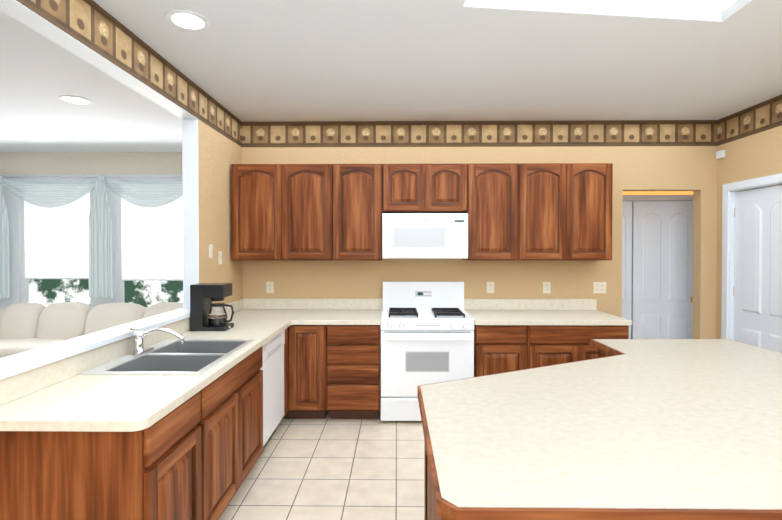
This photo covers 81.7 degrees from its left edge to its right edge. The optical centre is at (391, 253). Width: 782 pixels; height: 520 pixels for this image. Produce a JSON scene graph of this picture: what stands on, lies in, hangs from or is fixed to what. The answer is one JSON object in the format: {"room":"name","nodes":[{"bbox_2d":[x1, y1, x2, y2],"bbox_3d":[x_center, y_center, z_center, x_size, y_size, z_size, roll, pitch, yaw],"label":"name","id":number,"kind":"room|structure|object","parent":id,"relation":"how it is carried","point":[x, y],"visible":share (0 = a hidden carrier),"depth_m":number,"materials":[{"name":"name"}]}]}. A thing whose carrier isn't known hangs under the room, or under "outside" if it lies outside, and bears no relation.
{"room":"kitchen","nodes":[
{"label":"kitchen","id":0,"kind":"room"},
{"bbox_2d":[0,174,182,308],"bbox_3d":[-3.453,0.042,5.771,4.075,2.647,0.115,0,1,1],"label":"wall","id":1,"kind":"structure","parent":0,"point":[12,201],"depth_m":5.72,"materials":[{"name":"white paint"}]},
{"bbox_2d":[20,180,92,306],"bbox_3d":[-4.245,-0.044,5.748,1.020,1.780,0.110,0,1,1],"label":"window","id":2,"kind":"structure","parent":1,"relation":"in","point":[24,290],"depth_m":5.75,"materials":[{"name":"white paint"}]},
{"bbox_2d":[25,193,89,278],"bbox_3d":[-4.245,-0.281,5.761,0.832,1.204,0.033,0,1,1],"label":"window blind","id":3,"kind":"object","parent":2,"relation":"attached to","point":[56,242],"visible":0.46,"depth_m":5.76,"materials":[{"name":"white fabric"}]},
{"bbox_2d":[0,152,182,174],"bbox_3d":[-3.453,-1.140,5.698,3.845,0.281,0.003,0,1,1],"label":"wall","id":4,"kind":"structure","parent":1,"relation":"attached to","point":[77,163],"depth_m":5.70,"materials":[{"name":"beige paint"}]},
{"bbox_2d":[0,175,182,297],"bbox_3d":[-3.354,-0.218,5.618,3.445,1.530,0.143,0,1,1],"label":"sheer curtain","id":5,"kind":"object","parent":1,"relation":"hanging from","point":[55,194],"visible":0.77,"depth_m":5.60,"materials":[{"name":"white fabric"}]},
{"bbox_2d":[117,180,170,302],"bbox_3d":[-3.001,-0.044,5.732,1.030,1.780,0.110,0,1,1],"label":"window","id":6,"kind":"structure","parent":1,"relation":"in","point":[121,295],"depth_m":5.74,"materials":[{"name":"white paint"}]},
{"bbox_2d":[122,196,182,280],"bbox_3d":[-3.000,-0.271,5.746,0.842,1.224,0.033,0,1,1],"label":"window blind","id":7,"kind":"object","parent":6,"relation":"attached to","point":[152,243],"visible":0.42,"depth_m":5.75,"materials":[{"name":"white fabric"}]},
{"bbox_2d":[198,119,241,303],"bbox_3d":[-1.531,0.099,1.149,0.115,2.647,6.390,0,1,1],"label":"wall","id":8,"kind":"structure","parent":0,"point":[219,154],"depth_m":3.72,"materials":[{"name":"paint"}]},
{"bbox_2d":[0,0,198,379],"bbox_3d":[-1.534,-0.251,0.725,0.180,1.449,5.320,0,1,1],"label":"trim","id":9,"kind":"structure","parent":8,"relation":"attached to","point":[15,364],"depth_m":2.55,"materials":[{"name":"white paint"}]},
{"bbox_2d":[16,0,241,146],"bbox_3d":[-1.472,-1.103,1.192,0.002,0.244,6.275,0,1,1],"label":"wallpaper border","id":10,"kind":"structure","parent":8,"relation":"attached to","point":[95,27],"depth_m":2.54,"materials":[{"name":"brown paper"}]},
{"bbox_2d":[209,244,212,257],"bbox_3d":[-1.436,-0.021,3.600,0.012,0.108,0.070,0,1,1],"label":"light switch","id":11,"kind":"object","parent":8,"relation":"attached to","point":[210,250],"visible":1,"depth_m":3.59,"materials":[{"name":"beige plastic"}]},
{"bbox_2d":[218,251,221,263],"bbox_3d":[-1.433,0.033,3.793,0.012,0.108,0.070,0,1,1],"label":"light switch","id":12,"kind":"object","parent":8,"relation":"attached to","point":[219,257],"visible":1,"depth_m":3.78,"materials":[{"name":"beige plastic"}]},
{"bbox_2d":[218,406,424,519],"bbox_3d":[0.785,1.447,1.194,4.745,0.050,6.505,0,1,1],"label":"floor","id":13,"kind":"structure","parent":0,"point":[327,468],"depth_m":2.87,"materials":[{"name":"tile"}]},
{"bbox_2d":[0,391,201,519],"bbox_3d":[-1.156,1.007,1.808,0.613,0.814,0.442,0,1,1],"label":"base cabinet","id":14,"kind":"object","parent":13,"relation":"on","point":[153,472],"visible":0.62,"depth_m":1.58,"materials":[{"name":"brown wood"}]},
{"bbox_2d":[198,346,262,519],"bbox_3d":[-1.147,0.999,2.493,0.613,0.814,0.920,0,1,1],"label":"base cabinet","id":15,"kind":"object","parent":13,"relation":"on","point":[230,423],"visible":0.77,"depth_m":2.37,"materials":[{"name":"brown wood"}]},
{"bbox_2d":[260,330,284,448],"bbox_3d":[-1.143,0.989,3.267,0.600,0.814,0.618,0,1,1],"label":"dishwasher","id":16,"kind":"object","parent":13,"relation":"on","point":[272,368],"visible":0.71,"depth_m":3.26,"materials":[{"name":"white metal"}]},
{"bbox_2d":[282,325,327,418],"bbox_3d":[-0.984,0.981,3.961,0.895,0.814,0.769,0,1,1],"label":"base cabinet","id":17,"kind":"object","parent":13,"relation":"on","point":[304,371],"visible":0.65,"depth_m":3.69,"materials":[{"name":"brown wood"}]},
{"bbox_2d":[0,299,299,431],"bbox_3d":[-1.133,0.516,2.936,0.630,0.139,2.812,0,1,1],"label":"countertop","id":18,"kind":"structure","parent":17,"relation":"on","point":[65,394],"depth_m":1.87,"materials":[{"name":"laminate"}]},
{"bbox_2d":[122,328,184,357],"bbox_3d":[-1.283,0.466,2.470,0.262,0.157,0.202,0,1,1],"label":"faucet","id":19,"kind":"object","parent":18,"relation":"on","point":[139,351],"depth_m":2.46,"materials":[{"name":"silver metal"}]},
{"bbox_2d":[82,328,253,374],"bbox_3d":[-1.149,0.557,2.468,0.552,0.339,0.771,0,1,1],"label":"sink","id":20,"kind":"object","parent":18,"relation":"in","point":[181,355],"visible":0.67,"depth_m":2.46,"materials":[{"name":"silver metal"}]},
{"bbox_2d":[190,283,233,330],"bbox_3d":[-1.273,0.380,3.257,0.278,0.325,0.175,0,1,1],"label":"coffee maker","id":21,"kind":"object","parent":18,"relation":"on","point":[206,314],"visible":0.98,"depth_m":3.18,"materials":[{"name":"black plastic"}]},
{"bbox_2d":[292,299,382,324],"bbox_3d":[-0.446,0.503,3.996,0.716,0.139,0.675,0,1,1],"label":"countertop","id":22,"kind":"structure","parent":17,"relation":"on","point":[309,311],"depth_m":4.11,"materials":[{"name":"stone"}]},
{"bbox_2d":[326,323,380,418],"bbox_3d":[-0.311,0.980,4.012,0.442,0.814,0.650,0,1,1],"label":"base cabinet","id":23,"kind":"object","parent":13,"relation":"on","point":[353,371],"visible":0.88,"depth_m":3.69,"materials":[{"name":"brown wood"}]},
{"bbox_2d":[420,411,432,519],"bbox_3d":[1.151,1.006,1.974,2.021,0.812,1.855,0,1,1],"label":"kitchen island","id":24,"kind":"object","parent":13,"relation":"on","point":[428,507],"depth_m":1.82,"materials":[{"name":"brown wood"}]},
{"bbox_2d":[417,339,781,519],"bbox_3d":[1.154,0.625,1.964,2.086,0.130,1.935,0,1,1],"label":"island countertop","id":25,"kind":"structure","parent":24,"relation":"on","point":[641,429],"depth_m":1.40,"materials":[{"name":"beige laminate"}]},
{"bbox_2d":[381,281,473,420],"bbox_3d":[0.295,0.827,3.963,0.762,1.122,0.695,0,1,1],"label":"stove","id":26,"kind":"object","parent":13,"relation":"on","point":[427,332],"visible":0.94,"depth_m":3.68,"materials":[{"name":"white metal"}]},
{"bbox_2d":[474,324,526,376],"bbox_3d":[0.897,0.980,3.997,0.427,0.814,0.650,0,1,1],"label":"base cabinet","id":27,"kind":"object","parent":13,"relation":"on","point":[500,348],"visible":0.48,"depth_m":3.67,"materials":[{"name":"brown wood"}]},
{"bbox_2d":[527,325,628,368],"bbox_3d":[1.523,0.980,3.989,0.817,0.814,0.650,0,1,1],"label":"base cabinet","id":28,"kind":"object","parent":13,"relation":"on","point":[548,345],"visible":0.29,"depth_m":3.66,"materials":[{"name":"brown wood"}]},
{"bbox_2d":[464,299,631,325],"bbox_3d":[1.310,0.503,3.975,1.261,0.139,0.672,0,1,1],"label":"countertop","id":29,"kind":"structure","parent":28,"relation":"on","point":[533,311],"depth_m":4.11,"materials":[{"name":"stone"}]},
{"bbox_2d":[0,0,781,151],"bbox_3d":[-1.187,-1.264,1.859,8.705,0.060,7.850,0,1,1],"label":"ceiling","id":30,"kind":"structure","parent":0,"point":[377,60],"depth_m":2.99,"materials":[{"name":"white paint"}]},
{"bbox_2d":[59,95,92,104],"bbox_3d":[-2.571,-1.252,3.686,0.224,0.008,0.224,0,1,1],"label":"recessed light","id":31,"kind":"object","parent":30,"relation":"in","point":[75,99],"visible":0.98,"depth_m":3.67,"materials":[{"name":"white paint"}]},
{"bbox_2d":[165,9,210,30],"bbox_3d":[-1.080,-1.236,2.401,0.224,0.008,0.224,0,1,1],"label":"recessed light","id":32,"kind":"object","parent":30,"relation":"in","point":[189,20],"visible":1,"depth_m":2.39,"materials":[{"name":"white paint"}]},
{"bbox_2d":[242,146,716,338],"bbox_3d":[0.825,0.059,4.372,4.745,2.647,0.115,0,1,1],"label":"wall","id":33,"kind":"structure","parent":0,"point":[666,168],"depth_m":4.31,"materials":[{"name":"paint"}]},
{"bbox_2d":[266,282,273,292],"bbox_3d":[-1.166,0.321,4.339,0.070,0.108,0.007,0,1,1],"label":"electrical outlet","id":34,"kind":"object","parent":33,"relation":"attached to","point":[269,287],"visible":1,"depth_m":4.34,"materials":[{"name":"beige plastic"}]},
{"bbox_2d":[231,164,332,259],"bbox_3d":[-0.971,-0.371,4.159,0.896,0.854,0.340,0,1,1],"label":"upper cabinet","id":35,"kind":"object","parent":33,"relation":"attached to","point":[282,211],"visible":1,"depth_m":3.99,"materials":[{"name":"brown wood"}]},
{"bbox_2d":[333,164,382,259],"bbox_3d":[-0.300,-0.371,4.151,0.438,0.854,0.340,0,1,1],"label":"upper cabinet","id":36,"kind":"object","parent":33,"relation":"attached to","point":[357,208],"visible":0.96,"depth_m":3.98,"materials":[{"name":"brown wood"}]},
{"bbox_2d":[383,164,466,212],"bbox_3d":[0.296,-0.589,4.140,0.747,0.418,0.340,0,1,1],"label":"upper cabinet","id":37,"kind":"object","parent":33,"relation":"attached to","point":[424,188],"visible":1,"depth_m":3.97,"materials":[{"name":"brown wood"}]},
{"bbox_2d":[382,213,467,258],"bbox_3d":[0.295,-0.158,4.112,0.743,0.393,0.408,0,1,1],"label":"microwave","id":38,"kind":"object","parent":37,"relation":"attached to","point":[424,235],"visible":1,"depth_m":3.91,"materials":[{"name":"white"}]},
{"bbox_2d":[242,120,717,146],"bbox_3d":[0.824,-1.141,4.299,4.515,0.244,0.002,0,1,1],"label":"wallpaper border","id":39,"kind":"structure","parent":33,"relation":"attached to","point":[488,133],"depth_m":4.30,"materials":[{"name":"brown paper"}]},
{"bbox_2d":[462,163,517,259],"bbox_3d":[0.894,-0.370,4.136,0.441,0.854,0.340,0,1,1],"label":"upper cabinet","id":40,"kind":"object","parent":33,"relation":"attached to","point":[492,200],"visible":0.98,"depth_m":3.97,"materials":[{"name":"brown wood"}]},
{"bbox_2d":[487,282,493,292],"bbox_3d":[0.945,0.321,4.312,0.070,0.108,0.007,0,1,1],"label":"electrical outlet","id":41,"kind":"object","parent":33,"relation":"attached to","point":[490,287],"visible":1,"depth_m":4.31,"materials":[{"name":"beige plastic"}]},
{"bbox_2d":[543,282,550,292],"bbox_3d":[1.480,0.322,4.306,0.070,0.108,0.007,0,1,1],"label":"electrical outlet","id":42,"kind":"object","parent":33,"relation":"attached to","point":[546,287],"visible":1,"depth_m":4.30,"materials":[{"name":"beige plastic"}]},
{"bbox_2d":[518,163,612,259],"bbox_3d":[1.531,-0.370,4.127,0.825,0.854,0.340,0,1,1],"label":"upper cabinet","id":43,"kind":"object","parent":33,"relation":"attached to","point":[564,211],"visible":1,"depth_m":3.96,"materials":[{"name":"brown wood"}]},
{"bbox_2d":[593,282,605,292],"bbox_3d":[1.982,0.322,4.299,0.119,0.108,0.007,0,1,1],"label":"electrical outlet","id":44,"kind":"object","parent":33,"relation":"attached to","point":[599,287],"visible":1,"depth_m":4.30,"materials":[{"name":"beige plastic"}]},
{"bbox_2d":[557,0,735,10],"bbox_3d":[1.056,-1.546,1.647,1.480,0.510,1.635,0,1,1],"label":"skylight","id":45,"kind":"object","parent":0,"point":[721,5],"depth_m":2.39,"materials":[{"name":"white glass"}]},
{"bbox_2d":[623,191,692,201],"bbox_3d":[2.771,0.273,4.658,1.360,2.312,0.500,0,1,1],"label":"wall","id":46,"kind":"structure","parent":0,"point":[632,196],"depth_m":4.86,"materials":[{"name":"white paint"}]},
{"bbox_2d":[622,201,631,338],"bbox_3d":[2.346,0.404,4.831,0.425,1.923,0.047,0,1,1],"label":"closet door leaf","id":47,"kind":"structure","parent":46,"relation":"in","point":[626,256],"depth_m":4.81,"materials":[{"name":"white paint"}]},
{"bbox_2d":[631,201,692,338],"bbox_3d":[2.908,0.404,4.823,0.670,1.923,0.050,0,1,1],"label":"closet door","id":48,"kind":"structure","parent":46,"relation":"in","point":[662,269],"depth_m":4.80,"materials":[{"name":"white paint"}]},
{"bbox_2d":[716,126,781,338],"bbox_3d":[3.099,0.099,1.148,0.115,2.647,6.505,0,1,1],"label":"wall","id":49,"kind":"structure","parent":0,"point":[757,155],"depth_m":3.98,"materials":[{"name":"paint"}]},
{"bbox_2d":[716,150,724,158],"bbox_3d":[3.065,-0.925,4.209,0.030,0.070,0.080,0,1,1],"label":"sensor box","id":50,"kind":"object","parent":49,"relation":"attached to","point":[720,154],"visible":0.96,"depth_m":4.19,"materials":[{"name":"white paint"}]},
{"bbox_2d":[717,94,781,145],"bbox_3d":[3.041,-1.103,1.134,0.002,0.244,6.275,0,1,1],"label":"wallpaper border","id":51,"kind":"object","parent":49,"relation":"attached to","point":[759,117],"depth_m":3.86,"materials":[{"name":"brown paper"}]},
{"bbox_2d":[721,173,781,339],"bbox_3d":[3.125,0.378,3.764,0.131,2.025,0.860,0,1,1],"label":"door frame","id":52,"kind":"structure","parent":49,"relation":"attached to","point":[728,253],"depth_m":4.12,"materials":[{"name":"white paint"}]},
{"bbox_2d":[733,185,781,352],"bbox_3d":[3.095,0.412,3.769,0.110,1.933,0.708,0,1,1],"label":"door","id":53,"kind":"structure","parent":49,"relation":"in","point":[757,291],"depth_m":3.83,"materials":[{"name":"white paint"}]},
{"bbox_3d":[-3.559,1.438,1.922,3.960,0.050,7.850,0,1,1],"label":"floor","id":54,"kind":"structure","parent":0,"visible":0},
{"bbox_2d":[0,302,182,357],"bbox_3d":[-3.243,0.975,5.187,3.080,0.795,0.950,0,1,1],"label":"sofa","id":55,"kind":"object","parent":54,"relation":"on","point":[24,327],"visible":0.29,"depth_m":5.22,"materials":[{"name":"fabric"}]},
{"label":"outside","id":56,"kind":"structure","parent":0,"visible":0},
{"bbox_2d":[29,279,182,306],"bbox_3d":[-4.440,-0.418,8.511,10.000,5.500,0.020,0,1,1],"label":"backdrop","id":57,"kind":"structure","parent":56,"point":[46,292],"depth_m":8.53,"materials":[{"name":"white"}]}
]}

